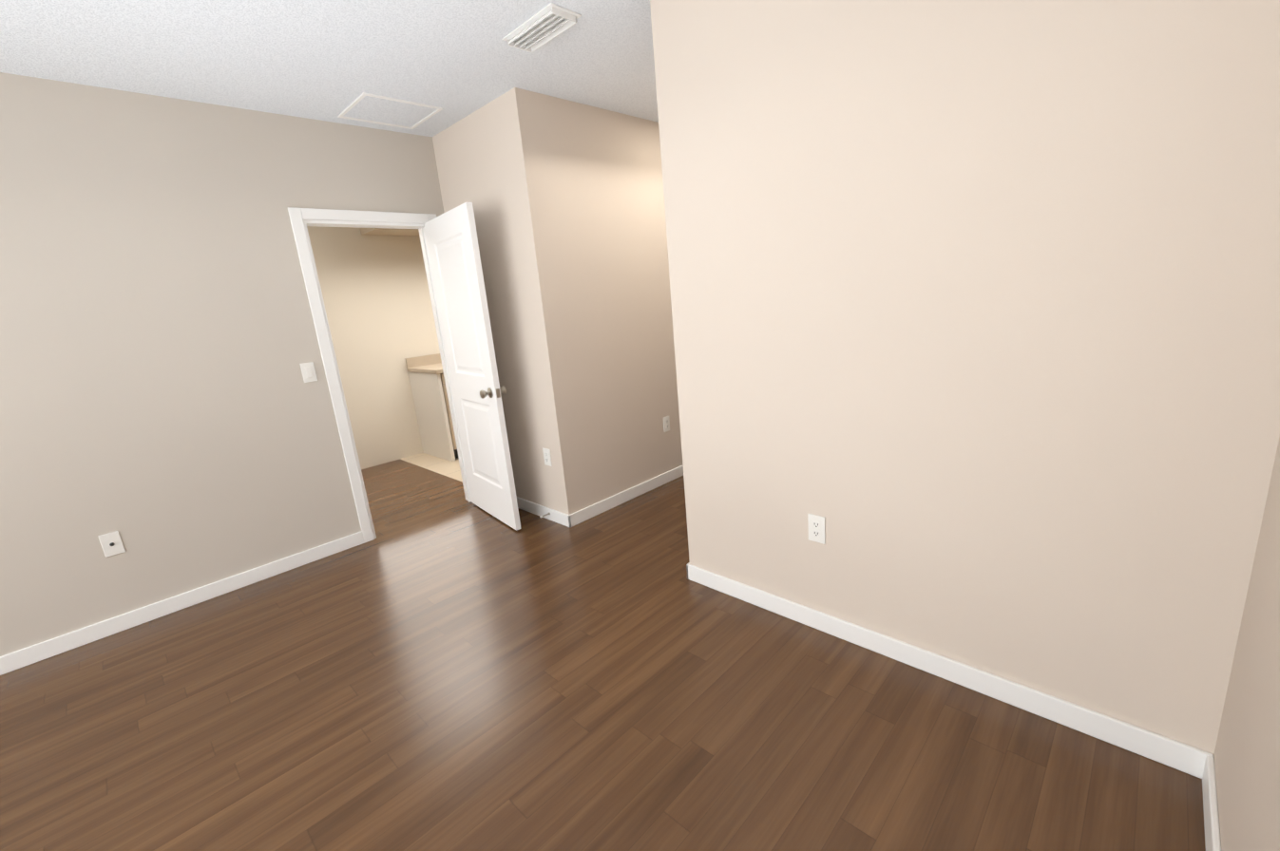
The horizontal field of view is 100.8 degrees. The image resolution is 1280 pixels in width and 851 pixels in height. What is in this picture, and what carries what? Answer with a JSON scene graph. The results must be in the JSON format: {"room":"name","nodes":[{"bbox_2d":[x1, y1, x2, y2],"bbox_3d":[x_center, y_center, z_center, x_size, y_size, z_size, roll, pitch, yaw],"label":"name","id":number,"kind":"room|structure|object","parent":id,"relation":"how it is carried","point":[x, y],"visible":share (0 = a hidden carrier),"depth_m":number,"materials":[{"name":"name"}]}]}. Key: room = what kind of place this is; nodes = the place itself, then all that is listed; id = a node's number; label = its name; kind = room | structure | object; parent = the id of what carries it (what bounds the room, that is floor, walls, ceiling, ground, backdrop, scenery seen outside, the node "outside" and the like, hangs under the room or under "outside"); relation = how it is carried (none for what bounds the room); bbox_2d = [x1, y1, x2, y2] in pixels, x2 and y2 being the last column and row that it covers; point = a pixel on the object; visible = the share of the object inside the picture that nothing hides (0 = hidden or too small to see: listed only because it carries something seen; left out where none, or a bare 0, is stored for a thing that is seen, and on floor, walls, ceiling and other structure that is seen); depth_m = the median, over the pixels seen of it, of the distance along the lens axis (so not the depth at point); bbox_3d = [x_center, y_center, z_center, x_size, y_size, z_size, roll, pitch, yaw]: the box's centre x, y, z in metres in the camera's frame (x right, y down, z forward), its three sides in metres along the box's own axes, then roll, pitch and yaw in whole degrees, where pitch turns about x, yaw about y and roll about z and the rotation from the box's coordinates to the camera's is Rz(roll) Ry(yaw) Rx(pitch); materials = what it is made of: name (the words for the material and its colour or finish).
{"room":"empty bedroom","nodes":[
{"label":"empty bedroom","id":0,"kind":"room"},
{"bbox_2d":[0,72,443,656],"bbox_3d":[-3.043,-0.129,2.212,0.120,2.585,4.955,8,19,43],"label":"wall","id":1,"kind":"structure","parent":0,"point":[167,412],"depth_m":2.70,"materials":[{"name":"beige paint"}]},
{"bbox_2d":[98,531,125,557],"bbox_3d":[-2.636,0.594,2.645,0.016,0.116,0.072,8,19,43],"label":"outlet","id":2,"kind":"object","parent":1,"relation":"attached to","point":[111,544],"visible":1,"depth_m":2.65,"materials":[{"name":"white plastic"}]},
{"bbox_2d":[0,531,363,675],"bbox_3d":[-3.175,1.183,2.175,0.014,0.085,3.882,8,19,43],"label":"baseboard","id":3,"kind":"structure","parent":1,"relation":"attached to","point":[44,650],"depth_m":2.81,"materials":[{"name":"white paint"}]},
{"bbox_2d":[299,362,317,382],"bbox_3d":[-1.990,-0.319,3.184,0.014,0.116,0.072,8,19,43],"label":"light switch","id":4,"kind":"object","parent":1,"relation":"attached to","point":[308,372],"visible":1,"depth_m":3.18,"materials":[{"name":"white plastic"}]},
{"bbox_2d":[287,207,472,543],"bbox_3d":[-1.663,-0.341,3.619,0.152,2.092,0.884,8,19,43],"label":"door frame","id":5,"kind":"structure","parent":1,"relation":"attached to","point":[301,219],"depth_m":3.35,"materials":[{"name":"white paint"}]},
{"bbox_2d":[423,202,521,531],"bbox_3d":[-1.119,-0.341,3.531,0.163,2.016,0.760,-16,17,-37],"label":"bedroom door","id":6,"kind":"structure","parent":1,"relation":"in","point":[455,260],"depth_m":3.44,"materials":[{"name":"white paint"}]},
{"bbox_2d":[0,0,658,136],"bbox_3d":[-1.942,-1.896,3.367,8.503,0.100,8.870,8,19,43],"label":"ceiling","id":7,"kind":"structure","parent":0,"point":[333,60],"depth_m":2.33,"materials":[{"name":"paint"}]},
{"bbox_2d":[337,92,442,129],"bbox_3d":[-1.442,-1.809,3.061,0.420,0.008,0.440,8,19,43],"label":"ceiling access panel","id":8,"kind":"object","parent":7,"relation":"attached to","point":[372,108],"visible":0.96,"depth_m":3.05,"materials":[{"name":"paint"}]},
{"bbox_2d":[501,2,581,52],"bbox_3d":[-0.425,-1.699,2.278,0.360,0.028,0.160,8,19,43],"label":"ceiling vent","id":9,"kind":"object","parent":7,"relation":"in","point":[546,24],"visible":1,"depth_m":2.26,"materials":[{"name":"white metal"}]},
{"bbox_2d":[306,226,439,469],"bbox_3d":[-2.581,-0.932,5.332,0.120,2.585,7.500,8,19,43],"label":"wall","id":10,"kind":"structure","parent":0,"point":[376,299],"depth_m":5.23,"materials":[{"name":"paint"}]},
{"bbox_2d":[360,228,419,235],"bbox_3d":[-1.437,-2.334,5.964,0.358,0.364,3.190,8,19,43],"label":"ceiling soffit","id":11,"kind":"structure","parent":0,"point":[385,232],"depth_m":5.02,"materials":[{"name":"paint"}]},
{"bbox_2d":[432,87,583,515],"bbox_3d":[-0.930,-0.658,3.607,1.123,2.585,0.120,8,19,43],"label":"wall","id":12,"kind":"structure","parent":0,"point":[488,162],"depth_m":3.32,"materials":[{"name":"beige paint"}]},
{"bbox_2d":[516,496,571,527],"bbox_3d":[-0.821,0.575,3.811,1.017,0.085,0.014,8,19,43],"label":"baseboard","id":13,"kind":"structure","parent":12,"relation":"attached to","point":[555,516],"depth_m":3.65,"materials":[{"name":"white paint"}]},
{"bbox_2d":[542,447,552,466],"bbox_3d":[-0.611,0.207,3.480,0.072,0.116,0.009,8,19,43],"label":"outlet","id":14,"kind":"object","parent":12,"relation":"attached to","point":[546,457],"visible":1,"depth_m":3.47,"materials":[{"name":"white plastic"}]},
{"bbox_2d":[0,453,1205,850],"bbox_3d":[-1.710,0.703,4.002,8.503,0.100,8.870,8,19,43],"label":"floor","id":15,"kind":"structure","parent":0,"point":[439,662],"depth_m":1.87,"materials":[{"name":"brown wood"}]},
{"bbox_2d":[404,353,455,461],"bbox_3d":[-1.361,-0.418,6.097,0.684,1.020,2.240,8,19,43],"label":"countertop","id":16,"kind":"structure","parent":15,"relation":"on","point":[424,372],"depth_m":5.35,"materials":[{"name":"white"}]},
{"bbox_2d":[439,373,458,458],"bbox_3d":[-1.857,-0.171,5.567,0.676,0.871,0.606,8,19,43],"label":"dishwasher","id":17,"kind":"object","parent":15,"relation":"on","point":[448,415],"visible":0.15,"depth_m":5.17,"materials":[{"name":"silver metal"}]},
{"bbox_2d":[533,92,682,508],"bbox_3d":[0.168,-0.850,3.994,0.120,2.585,2.015,8,19,43],"label":"wall","id":18,"kind":"structure","parent":0,"point":[602,179],"depth_m":3.54,"materials":[{"name":"beige paint"}]},
{"bbox_2d":[568,464,683,527],"bbox_3d":[0.277,0.382,4.198,0.014,0.085,2.149,8,19,43],"label":"baseboard","id":19,"kind":"structure","parent":18,"relation":"attached to","point":[600,507],"depth_m":3.79,"materials":[{"name":"white paint"}]},
{"bbox_2d":[663,416,669,432],"bbox_3d":[0.206,-0.013,4.067,0.009,0.116,0.072,8,19,43],"label":"outlet","id":20,"kind":"object","parent":18,"relation":"attached to","point":[666,423],"visible":1,"depth_m":4.06,"materials":[{"name":"white plastic"}]},
{"bbox_2d":[649,0,1279,754],"bbox_3d":[0.890,-0.376,1.788,1.947,2.585,0.120,8,19,43],"label":"wall","id":21,"kind":"structure","parent":0,"point":[977,323],"depth_m":1.58,"materials":[{"name":"beige paint"}]},
{"bbox_2d":[807,514,825,544],"bbox_3d":[0.712,0.417,2.138,0.072,0.116,0.009,8,19,43],"label":"outlet","id":22,"kind":"object","parent":21,"relation":"attached to","point":[816,528],"visible":1,"depth_m":2.13,"materials":[{"name":"white plastic"}]},
{"bbox_2d":[686,564,1213,779],"bbox_3d":[0.903,0.843,2.084,1.841,0.085,0.014,8,19,43],"label":"baseboard","id":23,"kind":"structure","parent":21,"relation":"attached to","point":[1188,759],"depth_m":1.81,"materials":[{"name":"white paint"}]},
{"bbox_2d":[1213,437,1279,850],"bbox_3d":[-0.188,0.294,-0.562,0.120,2.585,4.900,8,19,43],"label":"wall","id":24,"kind":"structure","parent":0,"point":[1247,759],"depth_m":1.14,"materials":[{"name":"beige paint"}]},
{"bbox_2d":[1202,756,1221,850],"bbox_3d":[-0.092,1.484,-0.184,0.014,0.085,4.766,8,19,43],"label":"baseboard","id":25,"kind":"structure","parent":24,"relation":"attached to","point":[1213,842],"depth_m":1.32,"materials":[{"name":"white paint"}]}
]}

